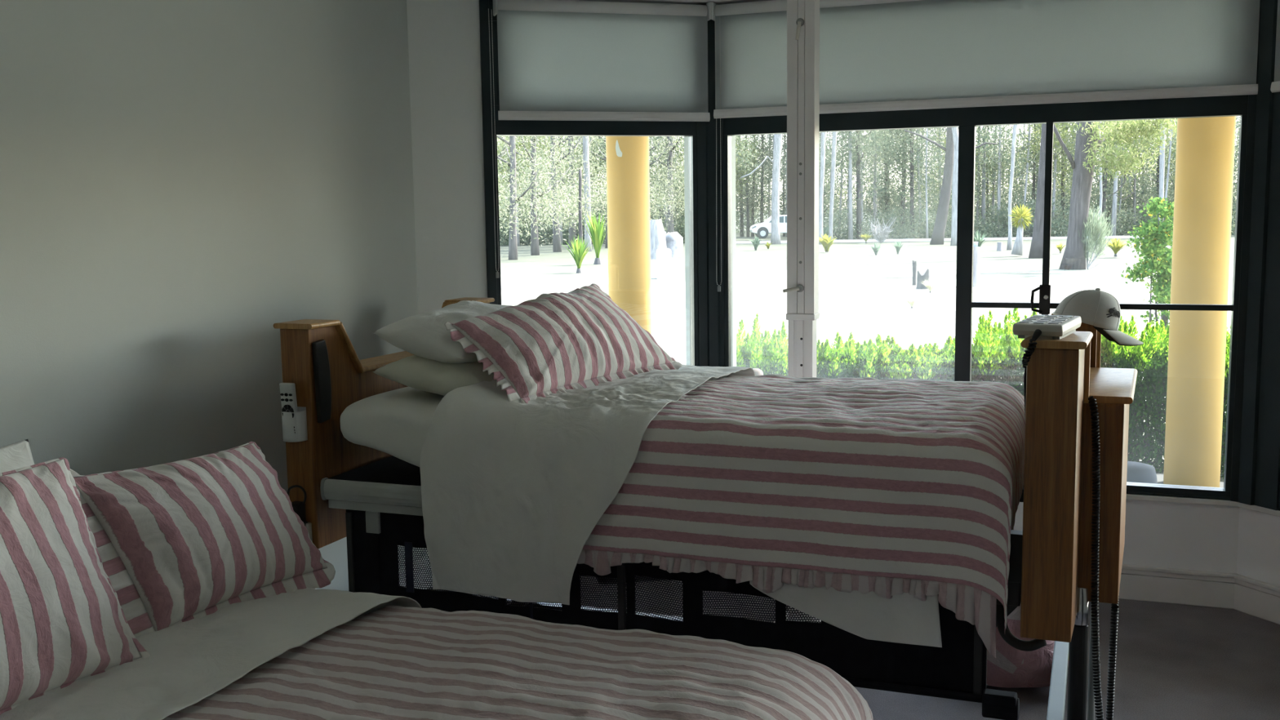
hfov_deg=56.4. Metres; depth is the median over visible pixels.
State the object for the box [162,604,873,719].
coverlet
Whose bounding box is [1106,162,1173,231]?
bush
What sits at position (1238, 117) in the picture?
tree
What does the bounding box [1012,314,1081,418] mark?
bed remote control
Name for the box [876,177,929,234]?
bush
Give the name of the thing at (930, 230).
bush
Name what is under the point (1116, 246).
clump
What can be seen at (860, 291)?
ground
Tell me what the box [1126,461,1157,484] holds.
plastic tub
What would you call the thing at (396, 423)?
mattress
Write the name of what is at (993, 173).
tree
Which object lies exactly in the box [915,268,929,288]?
tree stump
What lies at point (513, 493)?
sheet
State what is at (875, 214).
tree
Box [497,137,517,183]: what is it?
tree
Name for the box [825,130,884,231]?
tree
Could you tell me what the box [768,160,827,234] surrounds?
tree
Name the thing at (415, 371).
pillow
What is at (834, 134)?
tree
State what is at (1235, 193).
bush
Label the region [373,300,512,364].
pillow
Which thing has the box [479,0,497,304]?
window frame
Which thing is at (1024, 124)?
tree
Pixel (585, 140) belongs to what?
tree
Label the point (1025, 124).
tree
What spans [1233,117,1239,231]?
tree
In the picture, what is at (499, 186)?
tree
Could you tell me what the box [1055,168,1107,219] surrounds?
bush
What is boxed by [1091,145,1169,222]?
bush
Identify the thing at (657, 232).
rock
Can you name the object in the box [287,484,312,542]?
plug
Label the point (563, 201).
bush
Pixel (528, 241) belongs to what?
bush
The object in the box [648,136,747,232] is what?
tree
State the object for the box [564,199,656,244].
bush
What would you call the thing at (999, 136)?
tree
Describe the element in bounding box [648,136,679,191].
tree
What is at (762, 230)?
car
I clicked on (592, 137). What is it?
tree
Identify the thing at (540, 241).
tree
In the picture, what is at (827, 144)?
tree
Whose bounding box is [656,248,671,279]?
tombstone
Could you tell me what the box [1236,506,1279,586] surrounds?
wall
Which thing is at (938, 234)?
tree
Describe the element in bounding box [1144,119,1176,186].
tree
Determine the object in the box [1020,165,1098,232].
bush
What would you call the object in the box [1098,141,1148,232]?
tree
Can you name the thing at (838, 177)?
bush
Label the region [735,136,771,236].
tree
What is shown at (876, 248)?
agave plant
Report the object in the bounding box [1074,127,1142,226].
tree
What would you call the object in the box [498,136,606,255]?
tree
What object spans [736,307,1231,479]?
hedge
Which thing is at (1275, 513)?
trim
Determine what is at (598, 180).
bush
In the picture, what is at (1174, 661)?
floor
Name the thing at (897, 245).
agave plant
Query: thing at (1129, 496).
trim
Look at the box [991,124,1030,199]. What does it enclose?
tree
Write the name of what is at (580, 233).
tree
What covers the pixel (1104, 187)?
tree
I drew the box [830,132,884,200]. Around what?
tree
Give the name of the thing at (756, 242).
agave plant
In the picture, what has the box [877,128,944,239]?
tree
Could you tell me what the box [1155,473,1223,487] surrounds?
patio
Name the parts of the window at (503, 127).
pane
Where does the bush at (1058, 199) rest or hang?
on the ground
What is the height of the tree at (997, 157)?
14.986 m
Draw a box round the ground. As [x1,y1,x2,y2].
[499,204,1235,482]
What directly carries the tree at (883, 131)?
on the ground
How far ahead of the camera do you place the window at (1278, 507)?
4.44 m
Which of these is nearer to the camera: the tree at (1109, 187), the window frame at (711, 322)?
the window frame at (711, 322)
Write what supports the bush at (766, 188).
on the ground
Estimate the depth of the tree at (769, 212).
107.29 m
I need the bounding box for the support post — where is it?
[773,0,821,622]
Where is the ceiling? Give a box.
[568,0,770,4]
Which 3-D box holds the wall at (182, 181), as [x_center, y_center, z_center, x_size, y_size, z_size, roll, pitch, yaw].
[-2.123,0.110,2.083,0.190,2.450,6.238,2,7,21]
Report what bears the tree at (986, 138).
on the ground
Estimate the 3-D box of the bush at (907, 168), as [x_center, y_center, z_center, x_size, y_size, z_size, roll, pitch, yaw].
[22.509,-15.050,110.156,4.721,6.329,7.951,-6,9,-38]
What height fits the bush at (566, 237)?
3.209 m
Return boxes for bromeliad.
[818,233,837,252]
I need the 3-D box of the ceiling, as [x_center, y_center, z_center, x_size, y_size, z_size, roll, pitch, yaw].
[0.257,-1.130,1.423,4.653,0.100,6.999,2,7,21]
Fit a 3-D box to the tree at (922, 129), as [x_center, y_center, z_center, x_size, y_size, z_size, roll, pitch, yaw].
[24.116,-19.905,103.351,7.071,17.695,7.191,2,7,20]
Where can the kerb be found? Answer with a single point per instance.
(1114, 237)
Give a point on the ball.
(757, 371)
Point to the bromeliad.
(826, 242)
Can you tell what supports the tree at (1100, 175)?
on the ground
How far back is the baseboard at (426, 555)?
4.99 m
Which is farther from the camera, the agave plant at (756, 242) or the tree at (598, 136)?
the tree at (598, 136)
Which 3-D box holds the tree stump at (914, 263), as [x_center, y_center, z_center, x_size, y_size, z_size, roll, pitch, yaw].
[6.639,-2.086,28.861,0.099,0.676,0.099,-1,7,0]
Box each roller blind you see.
[488,0,711,278]
[711,0,1260,291]
[1270,0,1279,92]
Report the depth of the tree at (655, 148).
74.79 m
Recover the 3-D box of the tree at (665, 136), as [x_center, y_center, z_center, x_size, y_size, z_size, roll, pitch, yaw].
[0.837,-16.140,79.596,6.488,16.572,5.743,4,8,33]
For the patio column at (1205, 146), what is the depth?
7.05 m
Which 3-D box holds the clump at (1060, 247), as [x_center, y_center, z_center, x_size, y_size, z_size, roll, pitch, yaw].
[17.081,-4.564,48.397,0.602,0.455,0.652,-1,7,0]
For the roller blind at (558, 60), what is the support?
attached to the window at (503, 127)
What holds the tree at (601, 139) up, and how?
on the ground
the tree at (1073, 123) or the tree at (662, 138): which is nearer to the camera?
the tree at (662, 138)
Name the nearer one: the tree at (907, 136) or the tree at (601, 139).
the tree at (601, 139)
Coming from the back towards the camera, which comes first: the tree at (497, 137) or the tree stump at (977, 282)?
the tree at (497, 137)
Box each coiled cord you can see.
[1088,395,1103,719]
[1106,595,1119,719]
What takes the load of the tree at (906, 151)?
on the ground
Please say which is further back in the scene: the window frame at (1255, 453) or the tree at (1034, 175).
the tree at (1034, 175)
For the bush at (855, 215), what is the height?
6.184 m
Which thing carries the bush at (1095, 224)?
on the ground
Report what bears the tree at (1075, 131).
on the ground
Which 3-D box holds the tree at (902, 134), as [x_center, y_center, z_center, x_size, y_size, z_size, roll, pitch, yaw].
[22.006,-19.170,107.177,4.724,15.179,6.116,4,8,36]
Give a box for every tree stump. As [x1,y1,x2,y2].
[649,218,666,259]
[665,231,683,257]
[912,260,916,284]
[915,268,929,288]
[973,246,984,287]
[996,242,1002,251]
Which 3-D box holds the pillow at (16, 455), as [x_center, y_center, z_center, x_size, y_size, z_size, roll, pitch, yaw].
[-1.479,0.408,2.418,0.211,0.360,0.742,2,7,24]
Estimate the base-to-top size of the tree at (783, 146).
15.726 m
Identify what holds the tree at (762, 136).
on the ground
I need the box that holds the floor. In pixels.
[427,575,1279,719]
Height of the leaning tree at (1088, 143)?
10.454 m
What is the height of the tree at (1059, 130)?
15.082 m
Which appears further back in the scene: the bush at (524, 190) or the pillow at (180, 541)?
the bush at (524, 190)
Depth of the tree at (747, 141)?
81.98 m
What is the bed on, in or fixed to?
on the floor
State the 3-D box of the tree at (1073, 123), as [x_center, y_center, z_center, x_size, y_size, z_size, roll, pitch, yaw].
[31.640,-18.742,88.211,5.645,18.873,6.121,-2,7,-7]
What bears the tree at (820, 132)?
on the ground
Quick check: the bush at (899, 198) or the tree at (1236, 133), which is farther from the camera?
the bush at (899, 198)
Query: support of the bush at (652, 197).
on the ground
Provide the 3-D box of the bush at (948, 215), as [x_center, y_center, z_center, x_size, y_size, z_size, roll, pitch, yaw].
[20.573,-9.237,79.069,5.142,2.627,3.477,-1,7,3]
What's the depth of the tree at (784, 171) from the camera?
99.05 m
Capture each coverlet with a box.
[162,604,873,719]
[577,373,1025,658]
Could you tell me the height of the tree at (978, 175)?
14.643 m
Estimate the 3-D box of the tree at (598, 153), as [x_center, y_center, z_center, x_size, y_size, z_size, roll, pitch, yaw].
[-1.683,-15.300,76.959,6.104,15.591,5.403,4,9,37]
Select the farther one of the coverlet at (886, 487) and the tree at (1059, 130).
the tree at (1059, 130)
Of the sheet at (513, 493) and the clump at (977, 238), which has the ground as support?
the clump at (977, 238)
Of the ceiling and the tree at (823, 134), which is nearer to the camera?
the ceiling
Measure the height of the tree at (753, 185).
14.258 m
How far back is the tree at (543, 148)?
75.08 m
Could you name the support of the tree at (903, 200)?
on the ground
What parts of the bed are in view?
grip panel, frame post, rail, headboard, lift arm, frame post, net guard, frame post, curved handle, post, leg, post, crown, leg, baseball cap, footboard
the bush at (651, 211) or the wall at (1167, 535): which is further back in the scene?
the bush at (651, 211)
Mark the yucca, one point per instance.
(1017, 249)
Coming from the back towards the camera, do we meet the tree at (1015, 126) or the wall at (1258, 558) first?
the tree at (1015, 126)
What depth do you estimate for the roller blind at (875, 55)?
4.67 m
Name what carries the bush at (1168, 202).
on the ground
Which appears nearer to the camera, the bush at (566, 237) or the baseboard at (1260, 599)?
the baseboard at (1260, 599)
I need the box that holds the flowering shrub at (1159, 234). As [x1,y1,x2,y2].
[1120,196,1173,360]
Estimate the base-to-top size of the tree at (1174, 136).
13.383 m
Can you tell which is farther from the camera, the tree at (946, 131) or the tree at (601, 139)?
the tree at (946, 131)
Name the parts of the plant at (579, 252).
crown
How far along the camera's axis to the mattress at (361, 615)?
2.91 m
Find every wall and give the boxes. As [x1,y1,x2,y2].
[0,0,426,591]
[406,0,690,586]
[731,135,1239,573]
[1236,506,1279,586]
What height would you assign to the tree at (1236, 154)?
17.349 m
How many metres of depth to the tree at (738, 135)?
85.27 m
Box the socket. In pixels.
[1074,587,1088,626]
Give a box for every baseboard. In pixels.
[399,555,430,589]
[1118,564,1235,608]
[1233,573,1279,624]
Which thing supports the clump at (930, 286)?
on the ground
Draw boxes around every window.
[489,21,698,366]
[723,94,1248,500]
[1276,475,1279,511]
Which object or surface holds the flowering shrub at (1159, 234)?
on the ground
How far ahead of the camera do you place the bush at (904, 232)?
77.18 m
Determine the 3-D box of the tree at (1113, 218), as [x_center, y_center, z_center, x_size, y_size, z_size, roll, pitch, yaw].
[29.775,-17.874,75.310,6.046,20.211,6.555,-4,7,-23]
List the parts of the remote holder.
plate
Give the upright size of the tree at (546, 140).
16.460 m
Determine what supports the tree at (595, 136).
on the ground
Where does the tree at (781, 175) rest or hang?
on the ground
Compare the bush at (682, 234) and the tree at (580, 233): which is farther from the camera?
the bush at (682, 234)
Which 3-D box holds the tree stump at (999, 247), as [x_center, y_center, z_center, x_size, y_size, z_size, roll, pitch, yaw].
[15.787,-4.975,52.321,0.271,0.391,0.244,-7,9,-41]
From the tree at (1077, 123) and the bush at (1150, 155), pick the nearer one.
the tree at (1077, 123)
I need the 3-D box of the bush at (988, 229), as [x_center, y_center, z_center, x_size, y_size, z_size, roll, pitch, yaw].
[23.331,-9.075,77.419,5.114,2.613,3.458,-4,7,-24]
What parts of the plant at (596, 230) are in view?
crown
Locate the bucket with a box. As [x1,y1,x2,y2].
[973,241,977,246]
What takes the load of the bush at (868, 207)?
on the ground
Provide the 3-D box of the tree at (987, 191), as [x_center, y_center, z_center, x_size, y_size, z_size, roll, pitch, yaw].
[27.094,-17.198,92.413,6.076,14.951,5.974,-3,7,-17]
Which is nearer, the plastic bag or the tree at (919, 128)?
the plastic bag
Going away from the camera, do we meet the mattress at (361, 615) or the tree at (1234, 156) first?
the mattress at (361, 615)
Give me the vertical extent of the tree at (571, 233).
13.214 m
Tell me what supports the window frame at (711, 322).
attached to the wall at (444, 53)
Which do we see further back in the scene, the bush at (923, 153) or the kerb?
the bush at (923, 153)
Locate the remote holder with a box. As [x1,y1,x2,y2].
[281,406,307,442]
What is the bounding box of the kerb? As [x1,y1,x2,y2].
[736,235,1143,243]
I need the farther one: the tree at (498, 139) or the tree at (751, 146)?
the tree at (751, 146)
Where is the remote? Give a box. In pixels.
[279,382,297,439]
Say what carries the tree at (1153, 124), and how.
on the ground
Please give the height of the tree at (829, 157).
14.506 m
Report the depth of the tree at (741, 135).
100.77 m
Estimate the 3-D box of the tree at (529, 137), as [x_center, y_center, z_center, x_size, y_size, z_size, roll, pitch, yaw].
[-7.614,-14.895,74.394,5.641,15.545,5.498,-3,7,-18]
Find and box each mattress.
[252,613,364,670]
[340,386,444,466]
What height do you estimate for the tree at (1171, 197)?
13.518 m
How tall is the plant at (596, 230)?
2.043 m
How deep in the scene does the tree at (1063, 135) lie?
77.75 m
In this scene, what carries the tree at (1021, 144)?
on the ground
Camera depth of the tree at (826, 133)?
97.49 m
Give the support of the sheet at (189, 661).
on the mattress at (361, 615)
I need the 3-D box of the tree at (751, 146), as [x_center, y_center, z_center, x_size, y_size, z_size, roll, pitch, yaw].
[7.641,-17.914,97.430,5.673,15.736,6.242,0,7,4]
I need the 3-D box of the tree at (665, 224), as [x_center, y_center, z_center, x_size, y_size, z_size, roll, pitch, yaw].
[1.399,-16.524,79.759,6.228,17.275,6.852,-1,7,-1]
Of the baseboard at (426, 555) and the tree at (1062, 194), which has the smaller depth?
the baseboard at (426, 555)
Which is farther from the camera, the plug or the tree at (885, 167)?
the tree at (885, 167)
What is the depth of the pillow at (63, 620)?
2.28 m
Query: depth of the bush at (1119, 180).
89.47 m
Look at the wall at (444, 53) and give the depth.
4.91 m
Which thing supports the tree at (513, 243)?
on the ground
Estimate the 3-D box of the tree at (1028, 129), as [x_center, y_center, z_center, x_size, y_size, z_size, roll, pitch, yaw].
[24.893,-16.826,77.332,6.968,17.796,6.167,0,7,8]
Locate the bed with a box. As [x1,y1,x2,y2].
[273,288,1143,719]
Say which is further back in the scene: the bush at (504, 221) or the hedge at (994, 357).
the bush at (504, 221)
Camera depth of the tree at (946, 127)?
103.88 m
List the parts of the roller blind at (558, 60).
bead chain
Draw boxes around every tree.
[497,135,529,219]
[497,135,551,231]
[497,135,559,246]
[497,135,585,259]
[497,136,606,248]
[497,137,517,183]
[497,138,545,239]
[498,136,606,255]
[504,139,568,242]
[507,136,607,252]
[507,137,567,244]
[520,136,598,244]
[529,136,681,248]
[562,137,606,243]
[563,136,606,201]
[564,136,605,222]
[568,136,605,224]
[574,137,606,187]
[575,136,606,224]
[578,169,582,244]
[582,136,591,251]
[593,136,684,226]
[648,136,675,217]
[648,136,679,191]
[648,136,684,226]
[648,136,684,239]
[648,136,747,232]
[650,151,684,228]
[650,166,664,217]
[665,137,684,209]
[673,136,744,186]
[735,134,772,236]
[735,134,773,236]
[735,135,744,166]
[735,135,751,216]
[735,135,764,181]
[735,135,768,213]
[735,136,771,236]
[736,133,786,222]
[740,133,782,244]
[748,133,786,207]
[755,134,783,217]
[763,133,820,212]
[768,134,786,236]
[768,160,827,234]
[769,133,786,236]
[780,133,831,204]
[784,131,839,211]
[784,132,838,226]
[784,146,839,227]
[785,133,853,226]
[818,130,879,238]
[818,131,848,234]
[818,132,826,244]
[818,132,863,231]
[824,160,871,230]
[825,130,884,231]
[826,129,899,239]
[826,129,899,239]
[828,131,836,239]
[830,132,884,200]
[862,128,917,237]
[862,130,924,224]
[862,130,930,226]
[866,128,943,235]
[866,133,907,211]
[874,128,946,238]
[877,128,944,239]
[890,128,942,225]
[897,136,937,191]
[898,128,946,238]
[904,127,997,244]
[905,128,942,231]
[906,127,978,200]
[920,131,953,226]
[923,147,992,231]
[924,127,946,208]
[928,124,1024,208]
[945,126,1010,231]
[949,126,996,227]
[950,127,958,245]
[974,124,1019,230]
[974,125,1008,224]
[975,125,1037,236]
[976,125,1036,237]
[977,125,1023,235]
[980,124,1075,235]
[988,124,1026,203]
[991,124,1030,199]
[1000,124,1053,218]
[1004,124,1067,234]
[1005,122,1099,236]
[1006,124,1017,249]
[1009,124,1068,182]
[1016,126,1066,223]
[1028,123,1046,258]
[1030,131,1095,199]
[1031,123,1076,208]
[1033,122,1076,235]
[1035,123,1077,189]
[1052,129,1070,219]
[1053,118,1177,269]
[1060,120,1142,235]
[1063,120,1144,229]
[1063,147,1129,217]
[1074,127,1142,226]
[1097,137,1151,231]
[1098,126,1102,216]
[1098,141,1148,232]
[1106,127,1174,233]
[1120,120,1175,217]
[1125,120,1155,222]
[1125,124,1164,222]
[1133,120,1177,220]
[1135,123,1175,221]
[1137,119,1177,220]
[1143,130,1176,186]
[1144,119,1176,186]
[1158,123,1164,222]
[1232,116,1239,202]
[1232,124,1239,201]
[1232,155,1237,195]
[1233,115,1239,177]
[1233,116,1239,168]
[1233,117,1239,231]
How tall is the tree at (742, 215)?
16.151 m
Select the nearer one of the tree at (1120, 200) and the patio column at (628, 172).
the patio column at (628, 172)
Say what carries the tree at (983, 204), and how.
on the ground
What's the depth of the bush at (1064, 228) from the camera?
76.66 m
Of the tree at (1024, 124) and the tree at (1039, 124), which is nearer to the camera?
the tree at (1039, 124)
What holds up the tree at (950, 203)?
on the ground
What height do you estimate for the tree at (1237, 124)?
14.039 m
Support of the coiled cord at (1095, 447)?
hanging from the bed
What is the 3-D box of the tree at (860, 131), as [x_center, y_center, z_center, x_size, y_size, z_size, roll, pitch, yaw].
[14.846,-17.921,82.702,5.680,18.990,6.159,3,8,31]
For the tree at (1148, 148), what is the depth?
82.24 m
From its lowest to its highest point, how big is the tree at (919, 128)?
15.940 m
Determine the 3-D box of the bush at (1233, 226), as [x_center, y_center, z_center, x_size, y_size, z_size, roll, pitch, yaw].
[38.587,-9.648,77.999,4.303,3.252,6.365,1,7,12]
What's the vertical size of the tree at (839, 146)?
17.735 m
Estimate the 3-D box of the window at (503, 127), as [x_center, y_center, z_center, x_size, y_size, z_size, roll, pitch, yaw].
[-0.183,-0.469,5.130,0.892,1.957,0.073,-3,7,-15]
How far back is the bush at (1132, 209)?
79.42 m
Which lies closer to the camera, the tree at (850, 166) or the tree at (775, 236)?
the tree at (775, 236)
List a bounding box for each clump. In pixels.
[860,233,871,243]
[899,291,921,308]
[920,279,939,292]
[973,231,995,251]
[1056,242,1065,253]
[1106,236,1127,257]
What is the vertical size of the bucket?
0.119 m
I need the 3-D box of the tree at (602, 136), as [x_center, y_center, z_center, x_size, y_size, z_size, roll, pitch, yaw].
[-3.361,-18.600,96.043,7.035,17.737,6.394,-5,8,-32]
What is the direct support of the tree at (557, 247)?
on the ground
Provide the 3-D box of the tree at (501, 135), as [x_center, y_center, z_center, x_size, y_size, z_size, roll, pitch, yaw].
[-9.331,-15.907,86.045,5.999,14.891,4.634,-1,7,-3]
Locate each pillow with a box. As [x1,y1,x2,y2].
[0,439,34,472]
[0,457,151,715]
[70,441,335,637]
[372,355,493,395]
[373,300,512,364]
[444,283,683,403]
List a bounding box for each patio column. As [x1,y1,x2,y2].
[605,136,651,334]
[1163,115,1235,487]
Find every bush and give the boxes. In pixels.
[498,201,520,240]
[499,202,568,245]
[500,190,546,242]
[524,200,567,241]
[544,204,605,244]
[546,180,606,240]
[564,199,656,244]
[649,196,663,218]
[649,210,666,230]
[650,181,683,223]
[659,202,684,243]
[681,142,771,232]
[735,146,785,233]
[822,201,875,239]
[824,175,866,230]
[824,177,855,222]
[838,164,901,232]
[852,168,908,224]
[853,200,925,239]
[866,200,951,239]
[869,215,897,243]
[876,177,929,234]
[881,152,949,223]
[914,204,981,238]
[916,171,980,235]
[973,170,1014,220]
[973,200,1034,237]
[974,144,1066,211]
[974,183,1031,235]
[977,186,1069,237]
[994,170,1060,234]
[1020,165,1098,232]
[1028,188,1128,236]
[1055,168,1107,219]
[1079,203,1116,269]
[1090,179,1152,232]
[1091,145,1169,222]
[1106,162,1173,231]
[1106,201,1154,235]
[1131,155,1172,214]
[1136,202,1173,235]
[1231,173,1237,224]
[1231,193,1235,235]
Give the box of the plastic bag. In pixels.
[986,602,1069,687]
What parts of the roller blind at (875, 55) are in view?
bead chain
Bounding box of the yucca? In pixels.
[1008,204,1034,255]
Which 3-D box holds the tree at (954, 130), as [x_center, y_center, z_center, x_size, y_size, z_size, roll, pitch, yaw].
[15.581,-13.435,61.215,1.914,15.171,0.445,-1,7,0]
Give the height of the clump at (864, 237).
0.622 m
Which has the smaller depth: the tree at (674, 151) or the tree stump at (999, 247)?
the tree stump at (999, 247)
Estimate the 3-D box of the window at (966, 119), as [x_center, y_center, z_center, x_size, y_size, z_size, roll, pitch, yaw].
[1.321,-0.459,4.864,2.040,1.957,0.115,2,7,21]
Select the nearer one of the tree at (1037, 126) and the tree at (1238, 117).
the tree at (1037, 126)
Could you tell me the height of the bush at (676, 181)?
5.849 m
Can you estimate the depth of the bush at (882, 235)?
67.77 m
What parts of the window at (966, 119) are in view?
pane, handle, pane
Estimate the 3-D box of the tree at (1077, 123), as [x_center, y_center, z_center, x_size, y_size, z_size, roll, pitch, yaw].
[29.865,-16.248,81.748,5.019,15.476,4.629,1,7,17]
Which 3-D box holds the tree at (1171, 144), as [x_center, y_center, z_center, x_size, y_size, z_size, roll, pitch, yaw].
[32.273,-15.668,73.631,6.328,16.157,5.081,6,10,44]
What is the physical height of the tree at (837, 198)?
16.157 m
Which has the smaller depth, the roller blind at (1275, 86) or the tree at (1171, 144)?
the roller blind at (1275, 86)
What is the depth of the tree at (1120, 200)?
82.75 m
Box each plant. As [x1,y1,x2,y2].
[564,235,592,273]
[582,212,607,264]
[748,236,760,250]
[765,241,772,248]
[822,226,833,235]
[868,242,880,255]
[893,240,904,253]
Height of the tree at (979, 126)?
17.466 m
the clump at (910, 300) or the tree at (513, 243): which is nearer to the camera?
the clump at (910, 300)
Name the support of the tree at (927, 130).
on the ground
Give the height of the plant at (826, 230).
1.080 m
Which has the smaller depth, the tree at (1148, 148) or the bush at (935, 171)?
the tree at (1148, 148)
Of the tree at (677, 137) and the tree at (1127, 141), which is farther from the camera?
the tree at (1127, 141)
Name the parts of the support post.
lever, foot plate, lever, clamp knob, clamp knob, post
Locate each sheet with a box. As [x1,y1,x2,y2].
[0,587,422,719]
[419,364,942,647]
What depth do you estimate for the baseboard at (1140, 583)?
4.71 m
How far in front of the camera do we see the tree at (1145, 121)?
107.89 m
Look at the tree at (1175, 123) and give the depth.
96.81 m
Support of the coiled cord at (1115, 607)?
hanging from the bed
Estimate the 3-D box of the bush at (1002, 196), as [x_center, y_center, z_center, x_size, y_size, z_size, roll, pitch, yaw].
[26.408,-11.269,88.051,4.033,4.375,5.869,-6,9,-38]
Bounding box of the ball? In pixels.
[753,368,763,376]
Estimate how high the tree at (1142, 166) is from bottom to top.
15.950 m
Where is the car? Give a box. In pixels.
[749,214,786,238]
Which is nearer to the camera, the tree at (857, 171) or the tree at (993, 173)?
the tree at (857, 171)
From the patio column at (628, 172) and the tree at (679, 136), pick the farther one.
the tree at (679, 136)
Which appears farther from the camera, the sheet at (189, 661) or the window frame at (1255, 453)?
the window frame at (1255, 453)
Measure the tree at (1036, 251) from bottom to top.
13.903 m
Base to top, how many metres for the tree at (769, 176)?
13.522 m
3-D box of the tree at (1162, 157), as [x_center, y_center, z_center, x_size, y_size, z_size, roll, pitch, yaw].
[29.260,-14.463,66.808,0.675,15.531,0.356,-1,7,0]
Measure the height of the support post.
2.450 m
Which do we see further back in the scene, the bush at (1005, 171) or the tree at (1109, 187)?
the bush at (1005, 171)
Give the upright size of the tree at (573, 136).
19.137 m
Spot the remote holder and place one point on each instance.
(288, 424)
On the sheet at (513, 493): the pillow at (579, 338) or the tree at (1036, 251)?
the pillow at (579, 338)
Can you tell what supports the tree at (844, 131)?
on the ground
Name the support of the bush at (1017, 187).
on the ground
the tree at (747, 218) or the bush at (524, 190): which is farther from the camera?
the tree at (747, 218)
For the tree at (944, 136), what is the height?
17.401 m
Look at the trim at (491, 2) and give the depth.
4.88 m
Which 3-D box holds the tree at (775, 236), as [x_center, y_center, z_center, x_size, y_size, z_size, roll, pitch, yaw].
[7.238,-14.543,69.729,2.850,15.617,0.662,-1,7,0]
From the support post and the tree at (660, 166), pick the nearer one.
the support post
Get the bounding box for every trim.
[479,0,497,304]
[488,0,497,21]
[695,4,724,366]
[1125,493,1237,506]
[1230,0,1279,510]
[1237,502,1279,516]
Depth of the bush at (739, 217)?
110.10 m
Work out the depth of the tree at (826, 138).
98.06 m
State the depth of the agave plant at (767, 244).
59.28 m
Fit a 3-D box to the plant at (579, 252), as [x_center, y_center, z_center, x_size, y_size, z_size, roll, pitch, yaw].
[-1.890,-3.318,37.224,0.999,1.281,0.996,4,8,37]
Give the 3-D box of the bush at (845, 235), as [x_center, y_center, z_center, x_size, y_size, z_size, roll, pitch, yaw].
[12.690,-8.992,77.294,5.451,2.785,3.686,3,8,31]

